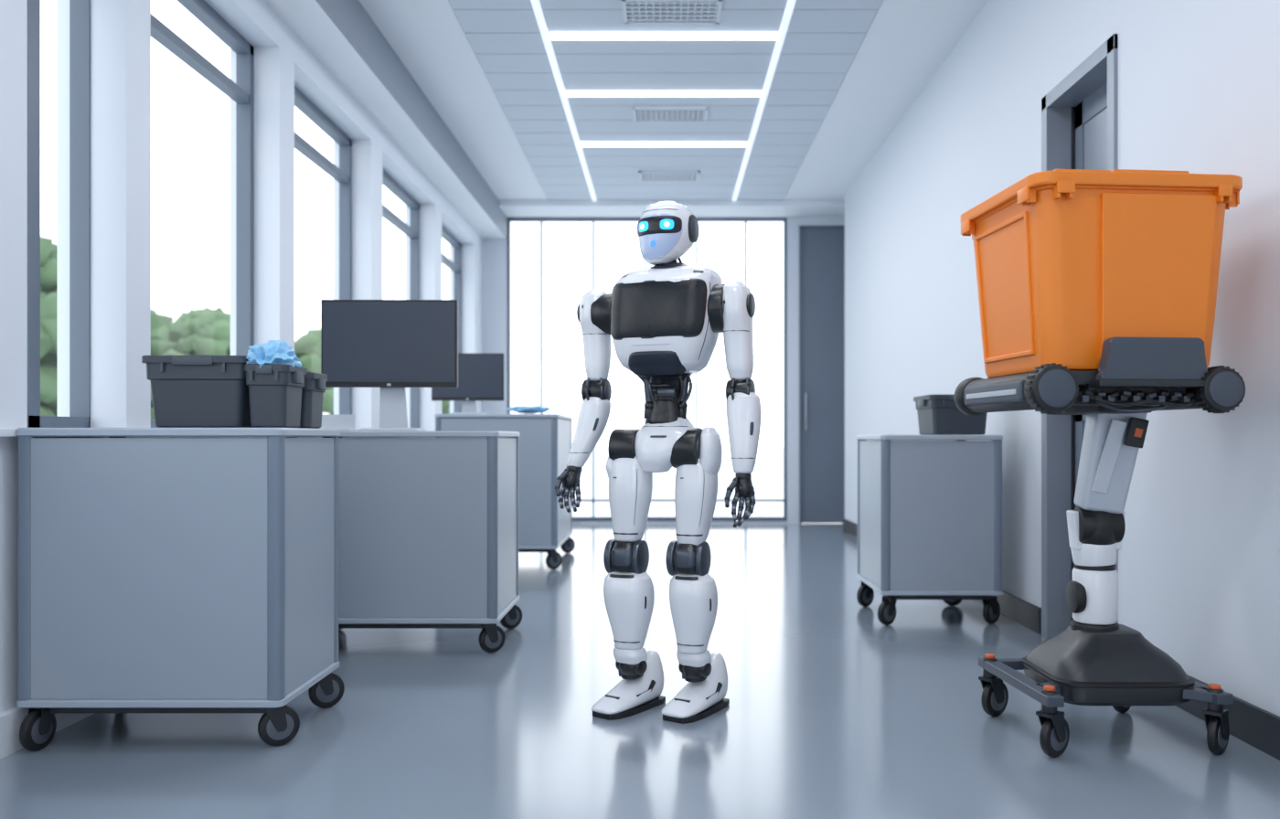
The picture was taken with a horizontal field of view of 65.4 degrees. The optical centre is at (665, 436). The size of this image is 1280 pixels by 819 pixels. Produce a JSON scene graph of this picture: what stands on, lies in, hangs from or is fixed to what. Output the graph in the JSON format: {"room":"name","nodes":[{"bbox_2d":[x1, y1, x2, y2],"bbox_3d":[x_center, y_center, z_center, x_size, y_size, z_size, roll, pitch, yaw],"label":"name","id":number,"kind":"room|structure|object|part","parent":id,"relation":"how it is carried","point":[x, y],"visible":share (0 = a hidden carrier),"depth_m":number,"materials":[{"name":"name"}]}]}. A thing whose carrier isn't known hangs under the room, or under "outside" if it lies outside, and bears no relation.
{"room":"robotics laboratory","nodes":[
{"label":"robotics laboratory","id":0,"kind":"room"},
{"bbox_2d":[0,0,483,713],"bbox_3d":[-2.075,-0.765,3.530,0.250,3.390,14.660,0,0,0],"label":"wall","id":1,"kind":"structure","parent":0,"point":[120,29],"depth_m":3.68,"materials":[{"name":"paint"}]},
{"bbox_2d":[0,427,17,437],"bbox_3d":[-2.053,-0.013,3.530,0.275,0.025,14.260,0,0,0],"label":"trim","id":2,"kind":"structure","parent":1,"relation":"attached to","point":[4,432],"depth_m":2.90,"materials":[{"name":"paint"}]},
{"bbox_2d":[0,706,94,758],"bbox_3d":[-1.935,0.870,3.530,0.030,0.120,14.260,0,0,0],"label":"baseboard","id":3,"kind":"structure","parent":1,"relation":"attached to","point":[11,720],"depth_m":2.94,"materials":[{"name":"paint"}]},
{"bbox_2d":[27,0,90,427],"bbox_3d":[-2.115,-0.998,3.320,0.070,1.945,0.560,0,0,0],"label":"window","id":4,"kind":"structure","parent":1,"relation":"in","point":[80,10],"depth_m":3.59,"materials":[{"name":"grey metal"}]},
{"bbox_2d":[150,0,254,427],"bbox_3d":[-2.115,-0.998,4.400,0.070,1.945,1.260,0,0,0],"label":"window","id":5,"kind":"structure","parent":1,"relation":"in","point":[241,92],"depth_m":4.99,"materials":[{"name":"grey metal"}]},
{"bbox_2d":[294,85,351,415],"bbox_3d":[-2.115,-0.998,5.915,0.070,1.945,1.370,0,0,0],"label":"window","id":6,"kind":"structure","parent":1,"relation":"in","point":[343,175],"depth_m":6.56,"materials":[{"name":"grey metal"}]},
{"bbox_2d":[382,169,419,427],"bbox_3d":[-2.115,-0.998,7.640,0.070,1.945,1.560,0,0,0],"label":"window","id":7,"kind":"structure","parent":1,"relation":"in","point":[412,231],"depth_m":8.38,"materials":[{"name":"grey metal"}]},
{"bbox_2d":[441,224,461,412],"bbox_3d":[-2.115,-0.998,9.415,0.070,1.945,1.470,0,0,0],"label":"window","id":8,"kind":"structure","parent":1,"relation":"in","point":[455,266],"depth_m":10.10,"materials":[{"name":"grey metal"}]},
{"bbox_2d":[264,0,506,238],"bbox_3d":[-1.850,-2.265,3.530,0.300,0.290,14.260,0,0,0],"label":"ceiling beam","id":9,"kind":"structure","parent":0,"point":[306,19],"depth_m":6.21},
{"bbox_2d":[315,0,507,238],"bbox_3d":[-1.697,-2.264,3.530,0.006,0.289,14.260,0,0,0],"label":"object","id":10,"kind":"structure","parent":9,"relation":"attached to","point":[350,17],"depth_m":6.53,"materials":[{"name":"white paint"}]},
{"bbox_2d":[0,522,1279,818],"bbox_3d":[0.000,0.980,3.530,4.400,0.100,14.660,0,0,0],"label":"floor","id":11,"kind":"structure","parent":0,"point":[834,711],"depth_m":3.10,"materials":[{"name":"plastic"}]},
{"bbox_2d":[16,427,344,750],"bbox_3d":[-1.516,0.452,3.182,0.810,0.957,0.568,0,0,0],"label":"base cabinet","id":12,"kind":"object","parent":11,"relation":"on","point":[155,575],"visible":1,"depth_m":2.94,"materials":[{"name":"metal"}]},
{"bbox_2d":[141,355,253,427],"bbox_3d":[-1.452,-0.139,3.199,0.334,0.222,0.307,0,0,-1],"label":"storage bin","id":13,"kind":"object","parent":12,"relation":"on","point":[188,391],"visible":0.76,"depth_m":3.07,"materials":[{"name":"plastic"}]},
{"bbox_2d":[244,340,306,427],"bbox_3d":[-1.232,-0.167,3.129,0.170,0.278,0.200,0,0,0],"label":"storage bin","id":14,"kind":"object","parent":12,"relation":"on","point":[274,374],"visible":1,"depth_m":3.05,"materials":[{"name":"plastic"}]},
{"bbox_2d":[298,372,327,428],"bbox_3d":[-1.222,-0.120,3.330,0.154,0.185,0.172,0,0,0],"label":"storage bin","id":15,"kind":"object","parent":12,"relation":"on","point":[314,389],"visible":0.48,"depth_m":3.28,"materials":[{"name":"plastic"}]},
{"bbox_2d":[285,431,522,652],"bbox_3d":[-1.166,0.453,4.540,0.943,0.955,0.656,0,0,0],"label":"base cabinet","id":16,"kind":"object","parent":11,"relation":"on","point":[428,528],"visible":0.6,"depth_m":4.23,"materials":[{"name":"metal"}]},
{"bbox_2d":[320,414,355,431],"bbox_3d":[-1.504,-0.065,4.520,0.160,0.078,0.260,0,0,-12],"label":"box","id":17,"kind":"object","parent":16,"relation":"on","point":[342,422],"visible":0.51,"depth_m":4.62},
{"bbox_2d":[320,299,458,431],"bbox_3d":[-1.226,-0.317,4.450,0.600,0.582,0.180,0,0,-1],"label":"computer monitor","id":18,"kind":"object","parent":16,"relation":"on","point":[392,346],"visible":0.94,"depth_m":4.41,"materials":[{"name":"black plastic"}]},
{"bbox_2d":[434,414,575,569],"bbox_3d":[-1.167,0.385,7.437,0.878,1.090,1.150,0,0,0],"label":"base cabinet","id":19,"kind":"object","parent":11,"relation":"on","point":[545,441],"visible":0.53,"depth_m":6.91,"materials":[{"name":"metal"}]},
{"bbox_2d":[431,352,504,414],"bbox_3d":[-1.420,-0.381,7.180,0.520,0.439,0.180,0,0,0],"label":"computer monitor","id":20,"kind":"object","parent":19,"relation":"on","point":[481,376],"visible":0.78,"depth_m":7.13,"materials":[{"name":"black plastic"}]},
{"bbox_2d":[506,405,550,414],"bbox_3d":[-0.978,-0.199,7.260,0.288,0.062,0.304,0,0,41],"label":"plastic bag","id":21,"kind":"object","parent":19,"relation":"on","point":[531,410],"visible":1,"depth_m":7.18,"materials":[{"name":"blue plastic"}]},
{"bbox_2d":[554,201,761,724],"bbox_3d":[-0.017,0.071,3.377,0.688,1.718,0.319,0,0,9],"label":"robot","id":22,"kind":"object","parent":11,"relation":"on","point":[665,320],"visible":1,"depth_m":3.29,"materials":[{"name":"white plastic"}]},
{"bbox_3d":[-0.239,-0.348,3.437,0.104,0.312,0.132,0,0,19],"label":"arm","id":23,"kind":"part","parent":22,"relation":"part of"},
{"bbox_2d":[605,694,619,699],"bbox_3d":[-0.178,0.873,3.334,0.058,0.012,0.009,0,0,38],"label":"foot slot","id":24,"kind":"object","parent":22,"relation":"attached to","point":[607,697],"depth_m":3.33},
{"bbox_3d":[-0.149,0.401,3.321,0.073,0.059,0.016,0,0,20],"label":"knee plate","id":25,"kind":"part","parent":22,"relation":"part of","materials":[{"name":"black plastic"}]},
{"bbox_3d":[-0.026,-0.240,3.276,0.221,0.081,0.080,0,0,15],"label":"abdomen plate","id":26,"kind":"part","parent":22,"relation":"part of","materials":[{"name":"black plastic"}]},
{"bbox_3d":[-0.030,-0.694,3.278,0.165,0.059,0.054,0,0,27],"label":"goggle frame","id":27,"kind":"part","parent":22,"relation":"part of","materials":[{"name":"black plastic"}]},
{"bbox_3d":[-0.028,-0.658,3.280,0.163,0.146,0.053,0,0,26],"label":"plate","id":28,"kind":"part","parent":22,"relation":"part of","materials":[{"name":"white plastic"}]},
{"bbox_3d":[-0.011,-0.084,3.321,0.105,0.084,0.027,0,0,15],"label":"abdomen plate","id":29,"kind":"part","parent":22,"relation":"part of","materials":[{"name":"black plastic"}]},
{"bbox_2d":[674,697,690,703],"bbox_3d":[0.055,0.873,3.292,0.058,0.012,0.009,0,0,34],"label":"vent","id":30,"kind":"object","parent":22,"relation":"attached to","point":[677,699],"depth_m":3.29,"materials":[{"name":"black plastic"}]},
{"bbox_3d":[0.061,0.401,3.272,0.073,0.059,0.016,0,0,20],"label":"knee plate","id":31,"kind":"part","parent":22,"relation":"part of","materials":[{"name":"black plastic"}]},
{"bbox_3d":[0.236,-0.348,3.279,0.102,0.324,0.139,0,0,21],"label":"arm","id":32,"kind":"part","parent":22,"relation":"part of"},
{"bbox_2d":[856,435,1002,625],"bbox_3d":[1.357,0.460,5.200,0.634,0.940,0.660,0,0,0],"label":"base cabinet","id":33,"kind":"object","parent":11,"relation":"on","point":[930,506],"visible":1,"depth_m":4.89,"materials":[{"name":"metal"}]},
{"bbox_2d":[913,394,987,435],"bbox_3d":[1.470,-0.111,5.119,0.320,0.200,0.367,0,0,0],"label":"storage bin","id":34,"kind":"object","parent":33,"relation":"on","point":[938,414],"visible":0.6,"depth_m":4.96,"materials":[{"name":"plastic"}]},
{"bbox_2d":[953,336,1245,757],"bbox_3d":[1.313,0.327,3.054,0.693,1.207,0.649,0,0,-5],"label":"cart","id":35,"kind":"object","parent":11,"relation":"on","point":[1097,660],"visible":1,"depth_m":2.95,"materials":[{"name":"black plastic"}]},
{"bbox_3d":[1.075,0.727,3.300,0.032,0.012,0.032,0,0,0],"label":"knob","id":36,"kind":"part","parent":35,"relation":"part of","materials":[{"name":"orange plastic"}]},
{"bbox_3d":[1.001,-0.131,3.003,0.047,0.062,0.420,0,0,-5],"label":"pod panel","id":37,"kind":"part","parent":35,"relation":"part of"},
{"bbox_3d":[1.298,0.755,3.320,0.447,0.030,0.045,0,0,-5],"label":"rail","id":38,"kind":"part","parent":35,"relation":"part of","materials":[{"name":"grey metal"}]},
{"bbox_3d":[1.093,0.755,3.090,0.084,0.030,0.523,0,0,0],"label":"rail","id":39,"kind":"part","parent":35,"relation":"part of","materials":[{"name":"grey metal"}]},
{"bbox_3d":[1.220,0.755,3.005,0.238,0.030,0.050,0,0,-22],"label":"rail","id":40,"kind":"part","parent":35,"relation":"part of","materials":[{"name":"grey metal"}]},
{"bbox_3d":[1.110,0.727,2.880,0.032,0.012,0.032,0,0,0],"label":"knob","id":41,"kind":"part","parent":35,"relation":"part of","materials":[{"name":"orange plastic"}]},
{"bbox_2d":[960,169,1242,378],"bbox_3d":[1.310,-0.467,3.070,0.632,0.557,0.606,0,0,-5],"label":"storage tote","id":42,"kind":"object","parent":35,"relation":"on","point":[1069,261],"visible":0.86,"depth_m":2.81,"materials":[{"name":"plastic"}]},
{"bbox_3d":[1.025,-0.445,3.227,0.047,0.414,0.017,0,0,24],"label":"frame","id":43,"kind":"part","parent":42,"relation":"part of","materials":[{"name":"orange plastic"}]},
{"bbox_3d":[1.027,-0.644,3.055,0.014,0.015,0.354,0,0,-5],"label":"frame","id":44,"kind":"part","parent":42,"relation":"part of","materials":[{"name":"orange plastic"}]},
{"bbox_3d":[1.053,-0.245,3.057,0.014,0.015,0.325,0,0,-5],"label":"frame","id":45,"kind":"part","parent":42,"relation":"part of","materials":[{"name":"orange plastic"}]},
{"bbox_3d":[1.055,-0.445,2.884,0.046,0.414,0.017,0,0,-32],"label":"frame","id":46,"kind":"part","parent":42,"relation":"part of","materials":[{"name":"orange plastic"}]},
{"bbox_3d":[1.385,-0.450,2.812,0.338,0.464,0.045,0,0,-5],"label":"panel","id":47,"kind":"part","parent":42,"relation":"part of","materials":[{"name":"orange plastic"}]},
{"bbox_3d":[1.377,0.049,3.078,0.190,0.383,0.131,0,0,0],"label":"arm","id":48,"kind":"part","parent":35,"relation":"part of"},
{"bbox_2d":[1123,416,1149,448],"bbox_3d":[1.416,-0.013,2.993,0.066,0.094,0.028,0,0,0],"label":"switch","id":49,"kind":"object","parent":35,"relation":"attached to","point":[1135,428],"depth_m":2.99,"materials":[{"name":"black plastic"}]},
{"bbox_3d":[1.480,0.755,2.990,0.300,0.030,0.060,0,0,37],"label":"rail","id":50,"kind":"part","parent":35,"relation":"part of","materials":[{"name":"grey metal"}]},
{"bbox_3d":[1.565,0.755,3.125,0.050,0.030,0.538,0,0,-10],"label":"rail","id":51,"kind":"part","parent":35,"relation":"part of","materials":[{"name":"grey metal"}]},
{"bbox_3d":[1.600,0.727,2.900,0.032,0.012,0.032,0,0,0],"label":"knob","id":52,"kind":"part","parent":35,"relation":"part of","materials":[{"name":"orange plastic"}]},
{"bbox_2d":[483,217,844,523],"bbox_3d":[0.050,-0.765,10.760,4.500,3.390,0.200,0,0,0],"label":"wall","id":53,"kind":"structure","parent":0,"point":[495,250],"depth_m":10.66,"materials":[{"name":"paint"}]},
{"bbox_2d":[506,217,787,521],"bbox_3d":[-0.200,-0.725,10.695,3.000,3.250,0.090,0,0,0],"label":"window","id":54,"kind":"structure","parent":53,"relation":"in","point":[541,220],"depth_m":10.66,"materials":[{"name":"grey metal"}]},
{"bbox_2d":[799,225,844,523],"bbox_3d":[1.700,-0.665,10.703,0.540,3.190,0.115,0,0,0],"label":"door frame","id":55,"kind":"structure","parent":53,"relation":"attached to","point":[800,227],"depth_m":10.65,"materials":[{"name":"grey metal"}]},
{"bbox_2d":[800,228,844,522],"bbox_3d":[1.700,-0.665,10.679,0.520,3.180,0.122,0,0,0],"label":"door","id":56,"kind":"structure","parent":53,"relation":"in","point":[822,250],"depth_m":10.69,"materials":[{"name":"grey metal"}]},
{"bbox_3d":[1.500,-0.270,10.654,0.024,0.400,0.072,0,0,0],"label":"handle","id":57,"kind":"part","parent":56,"relation":"part of","materials":[{"name":"silver metal"}]},
{"bbox_2d":[499,199,844,217],"bbox_3d":[0.200,-2.385,10.390,3.800,0.070,0.540,0,0,0],"label":"ceiling bulkhead","id":58,"kind":"object","parent":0,"point":[512,208],"depth_m":10.26,"materials":[{"name":"white paint"}]},
{"bbox_2d":[358,0,988,200],"bbox_3d":[0.000,-2.510,3.530,4.400,0.200,14.660,0,0,0],"label":"ceiling","id":59,"kind":"structure","parent":0,"point":[905,42],"depth_m":6.81,"materials":[{"name":"paint"}]},
{"bbox_2d":[448,0,882,200],"bbox_3d":[0.000,-2.413,3.325,2.390,0.018,13.639,0,0,0],"label":"ceiling tiles","id":60,"kind":"structure","parent":59,"relation":"attached to","point":[823,38],"depth_m":6.83,"materials":[{"name":"white tile"}]},
{"bbox_2d":[549,32,777,39],"bbox_3d":[-0.012,-2.395,5.950,1.355,0.018,0.060,0,0,0],"label":"ceiling light","id":61,"kind":"object","parent":60,"relation":"in","point":[553,36],"depth_m":5.93,"materials":[{"name":"white plastic"}]},
{"bbox_2d":[531,0,795,201],"bbox_3d":[-0.012,-2.405,3.250,1.451,0.030,13.700,0,0,0],"label":"ceiling lights","id":62,"kind":"object","parent":60,"relation":"in","point":[536,5],"depth_m":6.79},
{"bbox_2d":[565,91,761,96],"bbox_3d":[-0.012,-2.395,6.950,1.355,0.018,0.060,0,0,0],"label":"ceiling light","id":63,"kind":"object","parent":60,"relation":"in","point":[569,93],"depth_m":6.92,"materials":[{"name":"white plastic"}]},
{"bbox_2d":[580,142,746,146],"bbox_3d":[-0.012,-2.395,8.150,1.355,0.018,0.060,0,0,0],"label":"ceiling light","id":64,"kind":"object","parent":60,"relation":"in","point":[582,144],"depth_m":8.12,"materials":[{"name":"white plastic"}]},
{"bbox_2d":[639,170,700,181],"bbox_3d":[0.035,-2.397,9.150,0.550,0.018,0.320,0,0,0],"label":"ceiling vent","id":65,"kind":"object","parent":60,"relation":"in","point":[645,176],"depth_m":9.14,"materials":[{"name":"white metal"}]},
{"bbox_2d":[632,106,708,122],"bbox_3d":[0.035,-2.397,7.400,0.550,0.018,0.320,0,0,0],"label":"ceiling vent","id":66,"kind":"object","parent":60,"relation":"in","point":[641,113],"depth_m":7.39,"materials":[{"name":"white metal"}]},
{"bbox_2d":[621,0,722,24],"bbox_3d":[0.035,-2.397,5.600,0.550,0.018,0.320,0,0,0],"label":"ceiling vent","id":67,"kind":"object","parent":60,"relation":"in","point":[635,12],"depth_m":5.61,"materials":[{"name":"white metal"}]},
{"bbox_2d":[844,0,1279,716],"bbox_3d":[2.040,-0.765,3.530,0.520,3.390,14.660,0,0,0],"label":"wall","id":68,"kind":"structure","parent":0,"point":[1199,80],"depth_m":3.74,"materials":[{"name":"paint"}]},
{"bbox_2d":[842,518,1279,760],"bbox_3d":[1.771,0.870,3.150,0.018,0.120,13.500,0,0,0],"label":"baseboard","id":69,"kind":"structure","parent":68,"relation":"attached to","point":[1259,728],"depth_m":3.08,"materials":[{"name":"rubber"}]},
{"bbox_2d":[1071,106,1075,619],"bbox_3d":[1.886,-0.297,4.300,0.012,2.455,0.630,0,0,0],"label":"seal","id":70,"kind":"object","parent":68,"relation":"attached to","point":[1072,108],"visible":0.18,"depth_m":4.60,"materials":[{"name":"plastic"}]},
{"bbox_2d":[1041,33,1117,637],"bbox_3d":[1.857,-0.330,4.300,0.185,2.520,0.760,0,0,0],"label":"frame","id":71,"kind":"object","parent":68,"relation":"attached to","point":[1100,67],"visible":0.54,"depth_m":4.62,"materials":[{"name":"white metal"}]},
{"bbox_2d":[1075,81,1107,508],"bbox_3d":[1.891,-0.302,4.300,0.119,2.455,0.640,0,0,0],"label":"door","id":72,"kind":"structure","parent":68,"relation":"in","point":[1091,114],"depth_m":4.45,"materials":[{"name":"metal"}]},
{"label":"outside","id":73,"kind":"structure","parent":0,"visible":0},
{"bbox_2d":[572,448,783,516],"bbox_3d":[0.000,1.355,40.000,160.000,0.150,160.000,0,0,0],"label":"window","id":74,"kind":"structure","parent":73,"point":[767,475],"depth_m":26.53,"materials":[{"name":"white glass"}]},
{"bbox_2d":[40,236,152,416],"bbox_3d":[-10.079,-1.023,15.476,3.765,4.616,3.814,0,0,0],"label":"tree","id":75,"kind":"object","parent":74,"relation":"on","point":[48,250],"visible":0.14,"depth_m":14.78,"materials":[{"name":"green plant"}]},
{"bbox_2d":[150,309,173,340],"bbox_3d":[-11.523,-0.702,19.955,3.718,3.981,3.868,0,0,17],"label":"tree","id":76,"kind":"object","parent":74,"relation":"on","point":[159,323],"visible":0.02,"depth_m":20.45,"materials":[{"name":"green plant"}]},
{"bbox_2d":[150,306,230,419],"bbox_3d":[-9.063,-0.647,19.563,3.317,3.867,3.170,0,0,0],"label":"tree","id":77,"kind":"object","parent":74,"relation":"on","point":[206,331],"visible":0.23,"depth_m":18.72,"materials":[{"name":"green plant"}]},
{"bbox_2d":[294,329,333,415],"bbox_3d":[-8.163,-0.786,24.919,3.649,4.144,3.691,0,0,0],"label":"tree","id":78,"kind":"object","parent":74,"relation":"on","point":[307,347],"visible":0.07,"depth_m":23.82,"materials":[{"name":"green plant"}]}
]}

